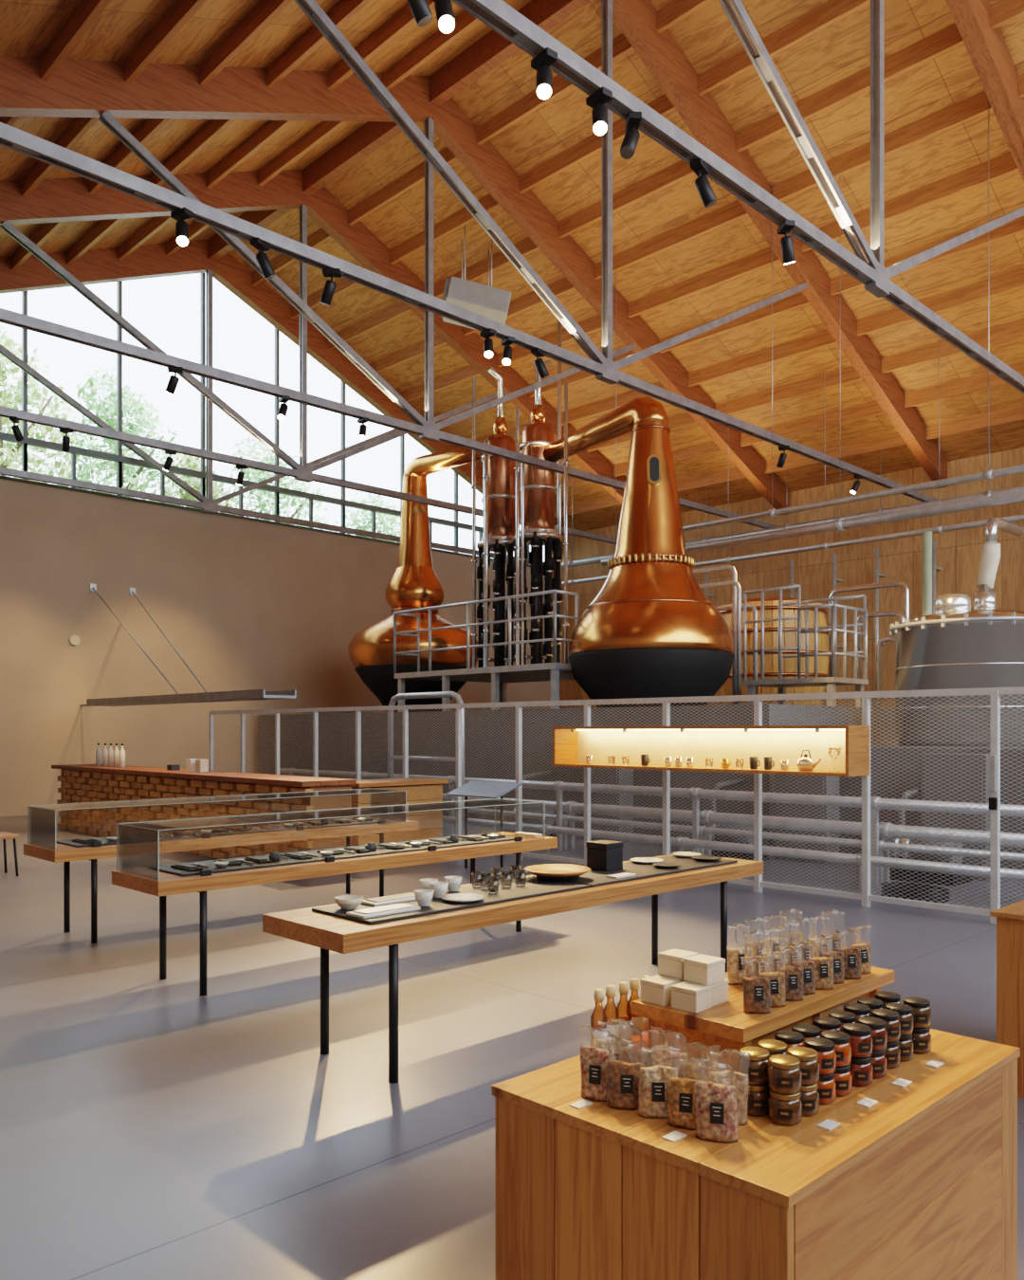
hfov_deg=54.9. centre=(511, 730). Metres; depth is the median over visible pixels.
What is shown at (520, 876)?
drinking glass
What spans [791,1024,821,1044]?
jar
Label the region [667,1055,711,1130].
pouch
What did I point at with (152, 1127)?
floor
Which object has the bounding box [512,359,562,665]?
column
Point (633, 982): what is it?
bottle
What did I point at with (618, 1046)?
pouch
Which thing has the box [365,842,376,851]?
lidded pot
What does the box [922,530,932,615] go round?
standpipe
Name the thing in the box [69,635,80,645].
wall sensor
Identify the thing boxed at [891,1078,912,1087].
price card
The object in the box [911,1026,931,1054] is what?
jar
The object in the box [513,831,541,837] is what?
stack
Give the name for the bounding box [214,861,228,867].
dish
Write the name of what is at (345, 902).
ceramic bowl
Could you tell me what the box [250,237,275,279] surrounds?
track spotlight
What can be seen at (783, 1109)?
jar
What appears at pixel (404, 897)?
napkin
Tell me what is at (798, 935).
pouch
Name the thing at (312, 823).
tray
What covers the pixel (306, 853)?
serving spoon
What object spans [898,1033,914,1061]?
jar
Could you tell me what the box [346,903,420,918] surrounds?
napkin
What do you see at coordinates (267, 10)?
roof purlin
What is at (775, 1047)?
jar
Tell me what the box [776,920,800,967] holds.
pouch
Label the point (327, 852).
dish
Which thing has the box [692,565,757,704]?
bent pipework
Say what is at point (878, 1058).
jar
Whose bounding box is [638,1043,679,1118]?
pouch
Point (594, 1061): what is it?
pouch
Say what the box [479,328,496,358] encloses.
track spotlight
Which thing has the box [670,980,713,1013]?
carton
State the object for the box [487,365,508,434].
pipe
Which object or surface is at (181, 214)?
track spotlight
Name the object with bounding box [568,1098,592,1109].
price card
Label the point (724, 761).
brass pot
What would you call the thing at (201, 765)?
box
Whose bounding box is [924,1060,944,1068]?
price card
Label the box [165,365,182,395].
track spotlight
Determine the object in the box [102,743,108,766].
bottle
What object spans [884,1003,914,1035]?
jar
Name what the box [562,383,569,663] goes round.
pipe
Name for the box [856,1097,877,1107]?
price card
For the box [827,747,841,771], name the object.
funnel
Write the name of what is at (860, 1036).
jar
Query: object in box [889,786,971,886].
pump
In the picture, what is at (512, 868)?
drinking glass
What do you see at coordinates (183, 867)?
tray
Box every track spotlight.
[8,416,23,441]
[59,427,73,452]
[162,449,176,471]
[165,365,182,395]
[170,207,193,246]
[236,464,247,485]
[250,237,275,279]
[277,395,290,420]
[320,268,341,306]
[357,417,368,439]
[407,0,432,26]
[432,0,455,33]
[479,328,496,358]
[501,335,515,365]
[530,47,557,99]
[530,347,548,379]
[585,86,612,135]
[620,110,641,159]
[690,158,716,208]
[776,445,789,468]
[777,219,795,264]
[850,474,862,493]
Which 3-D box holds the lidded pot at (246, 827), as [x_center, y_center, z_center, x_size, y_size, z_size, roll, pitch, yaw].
[-2.304,0.835,8.592,0.080,0.060,0.079,0,0,-45]
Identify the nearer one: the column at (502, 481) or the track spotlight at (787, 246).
the track spotlight at (787, 246)
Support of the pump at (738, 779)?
on the floor
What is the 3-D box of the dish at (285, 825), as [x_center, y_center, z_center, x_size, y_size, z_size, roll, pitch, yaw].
[-2.008,0.850,8.855,0.092,0.030,0.091,0,0,-45]
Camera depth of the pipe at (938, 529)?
18.91 m
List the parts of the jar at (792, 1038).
lid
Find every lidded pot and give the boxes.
[159,831,164,837]
[242,824,252,830]
[268,852,280,861]
[320,819,329,824]
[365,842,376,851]
[449,834,458,842]
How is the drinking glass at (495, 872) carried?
on the slate board at (534, 887)
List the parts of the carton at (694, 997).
lid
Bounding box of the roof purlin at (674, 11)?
[251,0,712,286]
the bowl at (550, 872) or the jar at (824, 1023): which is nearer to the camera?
the jar at (824, 1023)
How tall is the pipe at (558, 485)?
6.900 m
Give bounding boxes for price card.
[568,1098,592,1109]
[661,1130,686,1142]
[816,1118,840,1130]
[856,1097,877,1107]
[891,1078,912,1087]
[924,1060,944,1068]
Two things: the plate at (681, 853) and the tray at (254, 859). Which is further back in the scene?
the plate at (681, 853)
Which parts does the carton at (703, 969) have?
lid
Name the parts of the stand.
leg, panel, leg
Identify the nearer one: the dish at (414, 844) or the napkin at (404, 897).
the napkin at (404, 897)
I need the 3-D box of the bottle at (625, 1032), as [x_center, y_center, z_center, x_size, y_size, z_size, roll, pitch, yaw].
[0.277,0.712,2.447,0.041,0.176,0.041,0,0,-45]
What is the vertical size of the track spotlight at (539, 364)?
0.339 m
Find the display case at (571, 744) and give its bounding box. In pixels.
[552,725,869,776]
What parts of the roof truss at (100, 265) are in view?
king post, gusset plate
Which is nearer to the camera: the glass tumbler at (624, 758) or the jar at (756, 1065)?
the jar at (756, 1065)
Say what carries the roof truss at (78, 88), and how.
attached to the ceiling
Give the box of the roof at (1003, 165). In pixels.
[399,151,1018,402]
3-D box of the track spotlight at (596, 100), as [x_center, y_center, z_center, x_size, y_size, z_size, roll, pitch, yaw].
[0.631,-4.530,7.248,0.167,0.339,0.219,0,0,-39]
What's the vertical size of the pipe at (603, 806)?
0.648 m
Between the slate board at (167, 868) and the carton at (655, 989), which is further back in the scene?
the slate board at (167, 868)
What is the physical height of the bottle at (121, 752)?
0.360 m
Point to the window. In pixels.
(118, 458)
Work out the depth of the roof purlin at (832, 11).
15.43 m
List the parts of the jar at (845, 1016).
lid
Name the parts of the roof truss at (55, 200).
king post, gusset plate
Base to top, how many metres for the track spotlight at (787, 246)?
0.339 m
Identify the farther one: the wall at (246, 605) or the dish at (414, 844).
the wall at (246, 605)
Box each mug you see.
[640,754,649,766]
[749,756,760,768]
[763,756,774,769]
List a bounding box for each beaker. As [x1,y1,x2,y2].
[585,755,593,764]
[664,757,672,767]
[675,757,682,767]
[686,757,694,767]
[780,760,789,769]
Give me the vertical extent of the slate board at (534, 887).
0.015 m
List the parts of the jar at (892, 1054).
lid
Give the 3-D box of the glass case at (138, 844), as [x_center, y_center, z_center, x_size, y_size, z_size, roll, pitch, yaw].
[-1.106,0.731,7.141,3.286,0.299,0.595,0,0,-45]
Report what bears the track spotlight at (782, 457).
hanging from the roof truss at (662, 55)
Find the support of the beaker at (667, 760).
on the display case at (571, 744)
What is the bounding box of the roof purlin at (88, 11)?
[0,0,110,126]
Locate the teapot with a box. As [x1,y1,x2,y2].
[796,749,822,770]
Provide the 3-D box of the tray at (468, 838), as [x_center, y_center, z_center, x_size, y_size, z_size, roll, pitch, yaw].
[-0.345,0.853,7.840,0.086,0.024,0.260,0,0,-45]
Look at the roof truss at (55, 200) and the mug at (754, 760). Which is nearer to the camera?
the mug at (754, 760)
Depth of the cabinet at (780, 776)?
11.97 m
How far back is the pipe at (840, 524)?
14.99 m
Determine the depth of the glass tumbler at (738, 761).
9.63 m
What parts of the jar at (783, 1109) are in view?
lid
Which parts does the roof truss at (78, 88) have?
king post, gusset plate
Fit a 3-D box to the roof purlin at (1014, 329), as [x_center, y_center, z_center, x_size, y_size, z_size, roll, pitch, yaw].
[7.604,-6.879,17.936,0.070,0.273,24.500,0,0,-45]
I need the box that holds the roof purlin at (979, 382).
[519,364,1023,499]
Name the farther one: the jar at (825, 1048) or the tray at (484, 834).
the tray at (484, 834)
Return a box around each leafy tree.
[0,326,79,485]
[46,367,184,500]
[153,453,234,514]
[215,434,329,530]
[334,490,400,542]
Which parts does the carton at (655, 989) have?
lid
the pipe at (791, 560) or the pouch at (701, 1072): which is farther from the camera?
the pipe at (791, 560)
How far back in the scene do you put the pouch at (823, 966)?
2.48 m
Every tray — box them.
[72,838,95,843]
[168,830,192,836]
[170,863,202,872]
[204,828,221,833]
[214,859,241,866]
[222,826,245,831]
[241,856,272,863]
[253,824,276,829]
[280,852,311,859]
[281,822,302,826]
[302,821,323,825]
[317,848,343,855]
[329,819,350,823]
[341,846,369,853]
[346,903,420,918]
[353,817,372,821]
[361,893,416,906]
[376,843,404,849]
[404,840,430,845]
[426,838,453,843]
[457,835,483,841]
[480,832,505,838]
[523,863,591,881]
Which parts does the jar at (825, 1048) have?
lid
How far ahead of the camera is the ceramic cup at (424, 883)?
5.20 m
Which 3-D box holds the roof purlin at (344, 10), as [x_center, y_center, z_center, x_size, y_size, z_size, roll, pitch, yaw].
[-0.129,-9.008,10.325,0.070,0.273,24.500,0,0,-45]
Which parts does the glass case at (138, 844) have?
glass pane, pane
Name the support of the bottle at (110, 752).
on the bar counter at (80, 783)
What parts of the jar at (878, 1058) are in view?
lid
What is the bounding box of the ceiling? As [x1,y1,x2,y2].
[0,0,1023,535]
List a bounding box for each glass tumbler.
[607,755,615,765]
[621,756,629,765]
[705,758,713,767]
[734,759,744,768]
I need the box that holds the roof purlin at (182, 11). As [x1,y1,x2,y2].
[0,0,206,226]
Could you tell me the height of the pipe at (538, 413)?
1.231 m
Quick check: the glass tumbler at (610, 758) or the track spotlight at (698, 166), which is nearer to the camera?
the track spotlight at (698, 166)
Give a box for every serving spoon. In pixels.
[89,837,102,841]
[191,862,210,869]
[235,859,255,864]
[298,852,318,858]
[335,848,356,854]
[389,842,409,847]
[421,840,441,844]
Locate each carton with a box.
[640,974,681,1005]
[658,948,698,979]
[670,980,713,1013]
[683,953,725,986]
[711,978,729,1005]
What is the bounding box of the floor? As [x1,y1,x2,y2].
[0,813,1023,1279]
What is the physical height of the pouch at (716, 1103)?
0.152 m
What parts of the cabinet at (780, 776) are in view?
door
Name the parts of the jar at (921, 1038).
lid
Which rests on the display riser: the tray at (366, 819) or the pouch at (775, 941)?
the pouch at (775, 941)
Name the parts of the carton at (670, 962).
lid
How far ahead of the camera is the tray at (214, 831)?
8.38 m
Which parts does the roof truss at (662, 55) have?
king post, gusset plate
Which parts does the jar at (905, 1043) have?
lid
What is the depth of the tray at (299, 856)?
6.68 m
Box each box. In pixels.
[166,764,180,770]
[185,758,198,771]
[195,759,208,772]
[585,840,623,871]
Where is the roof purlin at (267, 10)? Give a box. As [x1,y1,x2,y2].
[10,0,292,271]
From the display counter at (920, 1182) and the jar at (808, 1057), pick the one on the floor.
the display counter at (920, 1182)
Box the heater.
[440,225,511,329]
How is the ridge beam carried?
attached to the ceiling
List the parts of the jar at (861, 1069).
lid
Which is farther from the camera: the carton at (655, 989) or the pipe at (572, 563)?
the pipe at (572, 563)
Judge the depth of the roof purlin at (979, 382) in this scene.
20.16 m
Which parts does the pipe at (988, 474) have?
hanger rod, hanger rod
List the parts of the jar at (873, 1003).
lid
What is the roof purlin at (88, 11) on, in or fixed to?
attached to the ceiling
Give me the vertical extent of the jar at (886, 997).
0.063 m
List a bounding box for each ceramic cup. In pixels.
[413,889,434,906]
[419,877,438,889]
[429,881,448,897]
[443,876,462,892]
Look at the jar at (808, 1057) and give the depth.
2.05 m
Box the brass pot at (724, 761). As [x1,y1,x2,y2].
[720,758,731,767]
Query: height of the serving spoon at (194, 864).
0.018 m
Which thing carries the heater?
hanging from the ceiling
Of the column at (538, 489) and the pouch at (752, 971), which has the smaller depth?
the pouch at (752, 971)
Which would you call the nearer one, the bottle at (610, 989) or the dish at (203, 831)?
the bottle at (610, 989)
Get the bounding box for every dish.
[106,836,118,841]
[201,829,212,833]
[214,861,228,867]
[283,823,292,827]
[319,850,332,856]
[355,818,365,822]
[409,841,421,846]
[487,834,498,839]
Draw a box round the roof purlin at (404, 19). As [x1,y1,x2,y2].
[118,0,434,260]
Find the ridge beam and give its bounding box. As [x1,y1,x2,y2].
[207,0,591,261]
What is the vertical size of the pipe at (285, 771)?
0.929 m
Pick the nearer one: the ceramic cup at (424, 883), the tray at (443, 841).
the ceramic cup at (424, 883)
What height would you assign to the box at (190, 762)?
0.170 m
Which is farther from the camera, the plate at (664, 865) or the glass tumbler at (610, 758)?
the glass tumbler at (610, 758)
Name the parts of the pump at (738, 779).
motor, frame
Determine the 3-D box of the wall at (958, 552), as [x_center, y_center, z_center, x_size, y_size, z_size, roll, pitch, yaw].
[9.920,-2.035,20.144,0.200,7.270,24.800,0,0,-45]
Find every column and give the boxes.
[476,365,515,667]
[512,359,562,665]
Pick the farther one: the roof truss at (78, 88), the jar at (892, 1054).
the roof truss at (78, 88)
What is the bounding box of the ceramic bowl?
[334,895,363,910]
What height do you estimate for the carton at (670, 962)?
0.053 m
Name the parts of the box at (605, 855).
box lid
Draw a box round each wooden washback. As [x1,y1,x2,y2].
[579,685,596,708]
[716,597,828,705]
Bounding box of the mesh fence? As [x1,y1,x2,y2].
[209,686,1023,924]
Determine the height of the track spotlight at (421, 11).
0.339 m
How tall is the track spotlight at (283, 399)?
0.339 m
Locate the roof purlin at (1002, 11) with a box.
[328,0,1023,349]
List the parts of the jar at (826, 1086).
lid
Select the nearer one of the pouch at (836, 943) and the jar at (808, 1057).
the jar at (808, 1057)
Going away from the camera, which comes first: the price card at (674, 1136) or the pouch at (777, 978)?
the price card at (674, 1136)
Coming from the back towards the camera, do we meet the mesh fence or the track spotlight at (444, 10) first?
the mesh fence
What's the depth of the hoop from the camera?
14.39 m
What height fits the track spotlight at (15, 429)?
0.339 m
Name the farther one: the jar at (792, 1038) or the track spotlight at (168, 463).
the track spotlight at (168, 463)
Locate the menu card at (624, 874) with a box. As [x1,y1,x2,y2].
[605,872,635,878]
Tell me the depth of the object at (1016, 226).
17.63 m
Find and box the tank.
[889,517,1023,747]
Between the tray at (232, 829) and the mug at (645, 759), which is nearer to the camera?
the tray at (232, 829)
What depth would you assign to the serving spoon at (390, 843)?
7.33 m
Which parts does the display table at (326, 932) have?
leg, leg, leg, leg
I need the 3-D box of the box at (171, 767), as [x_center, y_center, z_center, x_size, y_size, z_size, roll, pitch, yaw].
[-4.735,0.510,13.793,0.120,0.080,0.140,0,0,-45]
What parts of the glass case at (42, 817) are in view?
glass pane, pane, glass pane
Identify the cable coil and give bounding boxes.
[880,881,950,902]
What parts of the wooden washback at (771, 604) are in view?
lid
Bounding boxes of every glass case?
[27,788,406,850]
[116,798,544,880]
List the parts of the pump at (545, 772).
frame, motor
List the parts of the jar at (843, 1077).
lid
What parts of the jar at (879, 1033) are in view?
lid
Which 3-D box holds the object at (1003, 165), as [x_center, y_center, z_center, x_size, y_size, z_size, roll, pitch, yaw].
[5.487,-8.156,15.852,0.070,0.273,24.500,0,0,-45]
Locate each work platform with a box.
[393,589,578,712]
[743,585,868,707]
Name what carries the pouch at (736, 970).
on the display riser
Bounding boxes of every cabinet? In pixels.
[582,767,633,841]
[774,774,840,864]
[920,752,990,880]
[989,899,1023,1097]
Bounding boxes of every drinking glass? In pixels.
[471,871,482,888]
[480,873,492,890]
[487,877,498,895]
[491,867,502,883]
[500,871,511,888]
[509,865,520,881]
[514,870,526,886]
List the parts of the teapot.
spout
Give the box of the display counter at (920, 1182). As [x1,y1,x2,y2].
[491,1028,1020,1279]
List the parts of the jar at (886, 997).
lid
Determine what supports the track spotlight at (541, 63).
hanging from the roof truss at (987, 49)
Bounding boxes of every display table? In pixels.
[23,817,418,943]
[111,831,557,995]
[262,854,763,1083]
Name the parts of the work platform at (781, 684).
railing post, support leg, railing post, rail, rail, rail, railing post, support leg, railing post, railing post, railing post, rail, rail, rail, railing post, rail, rail, rail, support leg, railing post, railing post, railing post, rail, rail, rail, railing post, support leg, railing post, railing post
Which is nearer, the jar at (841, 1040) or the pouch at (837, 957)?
the jar at (841, 1040)
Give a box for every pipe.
[279,768,1023,887]
[440,793,1023,882]
[442,815,1023,890]
[446,807,1023,886]
[471,377,476,668]
[483,438,489,667]
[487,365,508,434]
[513,406,521,665]
[530,359,551,422]
[556,319,562,662]
[561,335,1023,585]
[561,427,1023,567]
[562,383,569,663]
[601,175,1023,566]
[682,99,1023,531]
[704,571,714,705]
[788,559,799,598]
[831,553,842,704]
[874,548,885,646]
[932,539,942,613]
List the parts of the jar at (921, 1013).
lid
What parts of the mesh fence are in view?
post, panel, post, panel, post, panel, post, panel, post, panel, post, panel, post, panel, post, panel, post, rail, panel, post, panel, rail, post, panel, post, panel, post, panel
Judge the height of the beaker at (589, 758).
0.095 m
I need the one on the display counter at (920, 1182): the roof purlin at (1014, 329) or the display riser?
the display riser
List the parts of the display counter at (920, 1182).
panel, panel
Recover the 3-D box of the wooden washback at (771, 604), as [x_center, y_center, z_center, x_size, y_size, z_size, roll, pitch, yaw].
[4.890,-1.430,18.698,2.212,2.160,2.212,0,0,-45]
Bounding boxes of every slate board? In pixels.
[55,818,387,847]
[159,833,523,876]
[311,876,589,924]
[531,855,737,887]
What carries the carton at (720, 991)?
on the display riser
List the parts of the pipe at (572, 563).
hanger rod, hanger rod, hanger rod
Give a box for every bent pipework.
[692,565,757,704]
[828,581,909,708]
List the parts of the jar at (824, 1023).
lid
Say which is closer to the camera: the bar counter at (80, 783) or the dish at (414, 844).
the dish at (414, 844)
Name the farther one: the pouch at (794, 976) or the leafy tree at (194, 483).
the leafy tree at (194, 483)
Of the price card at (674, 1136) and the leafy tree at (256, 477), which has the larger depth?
the leafy tree at (256, 477)
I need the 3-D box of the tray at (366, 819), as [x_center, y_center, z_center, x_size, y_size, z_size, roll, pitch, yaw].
[-1.444,0.853,9.551,0.086,0.024,0.200,0,0,-45]
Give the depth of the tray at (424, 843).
7.50 m
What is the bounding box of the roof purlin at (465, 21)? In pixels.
[165,0,508,255]
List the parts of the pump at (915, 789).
frame, motor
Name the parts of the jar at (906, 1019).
lid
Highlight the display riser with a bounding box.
[631,966,894,1072]
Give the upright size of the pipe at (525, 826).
0.362 m
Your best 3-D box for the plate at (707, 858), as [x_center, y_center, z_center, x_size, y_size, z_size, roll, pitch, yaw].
[1.300,0.855,6.597,0.200,0.020,0.200,0,0,-45]
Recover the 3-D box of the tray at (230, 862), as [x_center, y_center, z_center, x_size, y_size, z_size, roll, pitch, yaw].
[-1.846,0.853,6.405,0.086,0.024,0.200,0,0,-45]
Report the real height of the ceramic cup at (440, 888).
0.075 m
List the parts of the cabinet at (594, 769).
door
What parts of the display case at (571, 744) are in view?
panel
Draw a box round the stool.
[0,832,18,876]
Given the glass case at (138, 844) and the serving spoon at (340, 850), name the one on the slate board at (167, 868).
the serving spoon at (340, 850)
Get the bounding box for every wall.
[0,478,550,816]
[551,447,1023,708]
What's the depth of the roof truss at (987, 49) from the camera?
10.02 m
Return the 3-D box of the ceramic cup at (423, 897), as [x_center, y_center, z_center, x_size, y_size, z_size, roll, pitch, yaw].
[-0.436,0.827,4.874,0.100,0.075,0.100,0,0,-45]
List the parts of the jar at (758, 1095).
lid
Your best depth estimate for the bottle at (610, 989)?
2.41 m
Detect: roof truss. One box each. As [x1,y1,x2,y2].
[0,0,947,502]
[0,55,788,529]
[0,169,625,544]
[0,239,562,564]
[450,0,1023,394]
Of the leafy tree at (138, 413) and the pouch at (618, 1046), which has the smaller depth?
the pouch at (618, 1046)
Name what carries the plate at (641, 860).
on the slate board at (594, 878)
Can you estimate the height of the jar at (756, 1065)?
0.063 m
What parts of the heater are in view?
louvre panel, hanger rod, hanger rod, casing, hanger rod, hanger rod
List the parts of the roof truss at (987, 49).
gusset plate, king post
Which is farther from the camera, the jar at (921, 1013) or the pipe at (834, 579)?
the pipe at (834, 579)
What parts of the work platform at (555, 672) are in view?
railing post, support leg, rail, rail, rail, railing post, railing post, support leg, railing post, rail, rail, rail, support leg, support leg, railing post, support leg, railing post, rail, rail, rail, railing post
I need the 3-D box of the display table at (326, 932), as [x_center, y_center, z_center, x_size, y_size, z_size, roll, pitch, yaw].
[0.247,1.240,5.694,3.400,0.720,0.669,0,0,-45]
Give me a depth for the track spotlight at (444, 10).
6.12 m
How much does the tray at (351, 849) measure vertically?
0.024 m
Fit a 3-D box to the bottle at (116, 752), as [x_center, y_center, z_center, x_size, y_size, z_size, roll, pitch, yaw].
[-6.030,0.370,15.038,0.084,0.360,0.084,0,0,-45]
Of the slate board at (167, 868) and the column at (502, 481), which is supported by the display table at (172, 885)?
the slate board at (167, 868)
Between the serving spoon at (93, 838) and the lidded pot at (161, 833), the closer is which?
the serving spoon at (93, 838)
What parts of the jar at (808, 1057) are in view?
lid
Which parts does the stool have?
leg, seat, leg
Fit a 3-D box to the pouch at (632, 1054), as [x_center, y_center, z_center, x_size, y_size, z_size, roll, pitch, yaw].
[0.284,0.725,2.180,0.084,0.151,0.040,0,0,15]
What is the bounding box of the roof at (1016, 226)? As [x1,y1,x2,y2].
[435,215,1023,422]
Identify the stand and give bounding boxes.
[445,780,522,871]
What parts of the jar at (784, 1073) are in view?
lid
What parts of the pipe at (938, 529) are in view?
hanger rod, hanger rod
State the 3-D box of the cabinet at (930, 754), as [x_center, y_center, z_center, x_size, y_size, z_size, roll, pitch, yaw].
[4.908,0.925,10.852,0.360,1.350,0.700,0,0,-45]
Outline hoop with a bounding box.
[387,691,464,835]
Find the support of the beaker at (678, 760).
on the display case at (571, 744)
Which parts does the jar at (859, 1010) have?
lid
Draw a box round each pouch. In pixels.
[579,1024,615,1101]
[597,1018,634,1061]
[606,1033,645,1110]
[621,1022,658,1067]
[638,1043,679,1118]
[651,1025,688,1078]
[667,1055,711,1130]
[683,1042,720,1080]
[692,1057,738,1143]
[708,1048,750,1125]
[726,923,751,985]
[741,956,771,1014]
[743,929,768,978]
[744,915,768,956]
[756,951,786,1007]
[762,914,787,951]
[762,928,786,972]
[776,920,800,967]
[776,946,804,1001]
[779,908,803,946]
[791,916,817,961]
[791,941,815,995]
[806,938,833,989]
[808,915,831,957]
[821,909,844,951]
[821,932,844,984]
[836,929,861,979]
[848,925,871,974]
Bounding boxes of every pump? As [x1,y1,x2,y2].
[503,769,556,837]
[703,777,768,860]
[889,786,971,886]
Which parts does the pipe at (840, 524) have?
hanger rod, hanger rod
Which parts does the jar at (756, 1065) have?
lid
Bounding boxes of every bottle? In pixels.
[95,743,101,766]
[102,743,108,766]
[108,743,113,767]
[113,743,119,767]
[119,743,125,767]
[590,988,607,1046]
[602,985,619,1039]
[615,981,631,1041]
[626,978,642,1048]
[639,974,651,1046]
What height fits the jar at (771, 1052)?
0.051 m
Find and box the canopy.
[80,583,295,706]
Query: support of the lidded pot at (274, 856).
on the slate board at (167, 868)
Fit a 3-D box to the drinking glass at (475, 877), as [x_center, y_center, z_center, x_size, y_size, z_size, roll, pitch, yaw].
[-0.194,0.822,5.449,0.064,0.085,0.064,0,0,-45]
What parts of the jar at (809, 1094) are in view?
lid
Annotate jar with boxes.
[737,1046,769,1085]
[748,1083,769,1115]
[757,1039,787,1057]
[767,1054,802,1094]
[768,1088,802,1125]
[769,1051,787,1057]
[774,1030,804,1050]
[786,1046,819,1085]
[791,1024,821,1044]
[800,1082,819,1115]
[804,1037,836,1075]
[813,1016,841,1036]
[817,1072,835,1104]
[821,1030,851,1066]
[828,1010,856,1031]
[833,1064,852,1096]
[842,1023,872,1058]
[843,1003,871,1023]
[849,1056,873,1086]
[857,997,883,1017]
[858,1016,887,1051]
[870,1048,886,1078]
[872,1008,900,1042]
[875,990,900,1008]
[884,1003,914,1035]
[884,1040,900,1068]
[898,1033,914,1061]
[903,996,931,1028]
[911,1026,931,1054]
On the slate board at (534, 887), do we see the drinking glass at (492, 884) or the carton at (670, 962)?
the drinking glass at (492, 884)
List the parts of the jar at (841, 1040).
lid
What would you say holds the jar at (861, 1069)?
on the display counter at (920, 1182)
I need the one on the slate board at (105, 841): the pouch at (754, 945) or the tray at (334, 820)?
the tray at (334, 820)
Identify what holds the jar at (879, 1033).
on the jar at (878, 1058)
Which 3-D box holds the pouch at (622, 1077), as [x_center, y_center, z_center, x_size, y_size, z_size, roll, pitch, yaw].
[0.244,0.725,2.096,0.084,0.151,0.040,0,0,5]
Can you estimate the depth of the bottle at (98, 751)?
15.49 m
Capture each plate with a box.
[440,893,484,902]
[629,857,663,863]
[652,861,680,868]
[672,851,700,857]
[691,855,721,861]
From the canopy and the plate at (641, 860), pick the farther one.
the canopy
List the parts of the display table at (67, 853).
leg, leg, leg, leg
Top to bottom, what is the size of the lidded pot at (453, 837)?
0.060 m
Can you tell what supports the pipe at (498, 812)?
on the floor
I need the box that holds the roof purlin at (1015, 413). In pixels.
[554,404,1023,518]
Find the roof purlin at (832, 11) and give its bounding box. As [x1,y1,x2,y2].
[291,0,870,318]
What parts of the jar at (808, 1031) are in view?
lid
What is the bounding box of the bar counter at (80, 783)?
[51,764,356,859]
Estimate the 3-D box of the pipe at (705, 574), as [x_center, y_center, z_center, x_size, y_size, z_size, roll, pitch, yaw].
[4.963,-1.800,24.797,0.340,4.400,0.100,0,0,-45]
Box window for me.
[0,272,530,566]
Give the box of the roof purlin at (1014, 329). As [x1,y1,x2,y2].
[519,318,1023,467]
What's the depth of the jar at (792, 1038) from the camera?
2.17 m
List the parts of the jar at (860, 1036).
lid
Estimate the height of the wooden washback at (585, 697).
2.160 m
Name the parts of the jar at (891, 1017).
lid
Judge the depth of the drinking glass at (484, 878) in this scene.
5.36 m
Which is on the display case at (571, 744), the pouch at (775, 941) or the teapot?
the teapot
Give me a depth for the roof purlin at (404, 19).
15.42 m
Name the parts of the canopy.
stay rod, stay rod, shelf plate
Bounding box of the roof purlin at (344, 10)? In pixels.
[66,0,371,265]
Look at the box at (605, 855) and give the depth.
6.13 m
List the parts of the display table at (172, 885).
leg, leg, leg, leg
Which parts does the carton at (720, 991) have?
lid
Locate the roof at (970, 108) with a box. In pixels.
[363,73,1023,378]

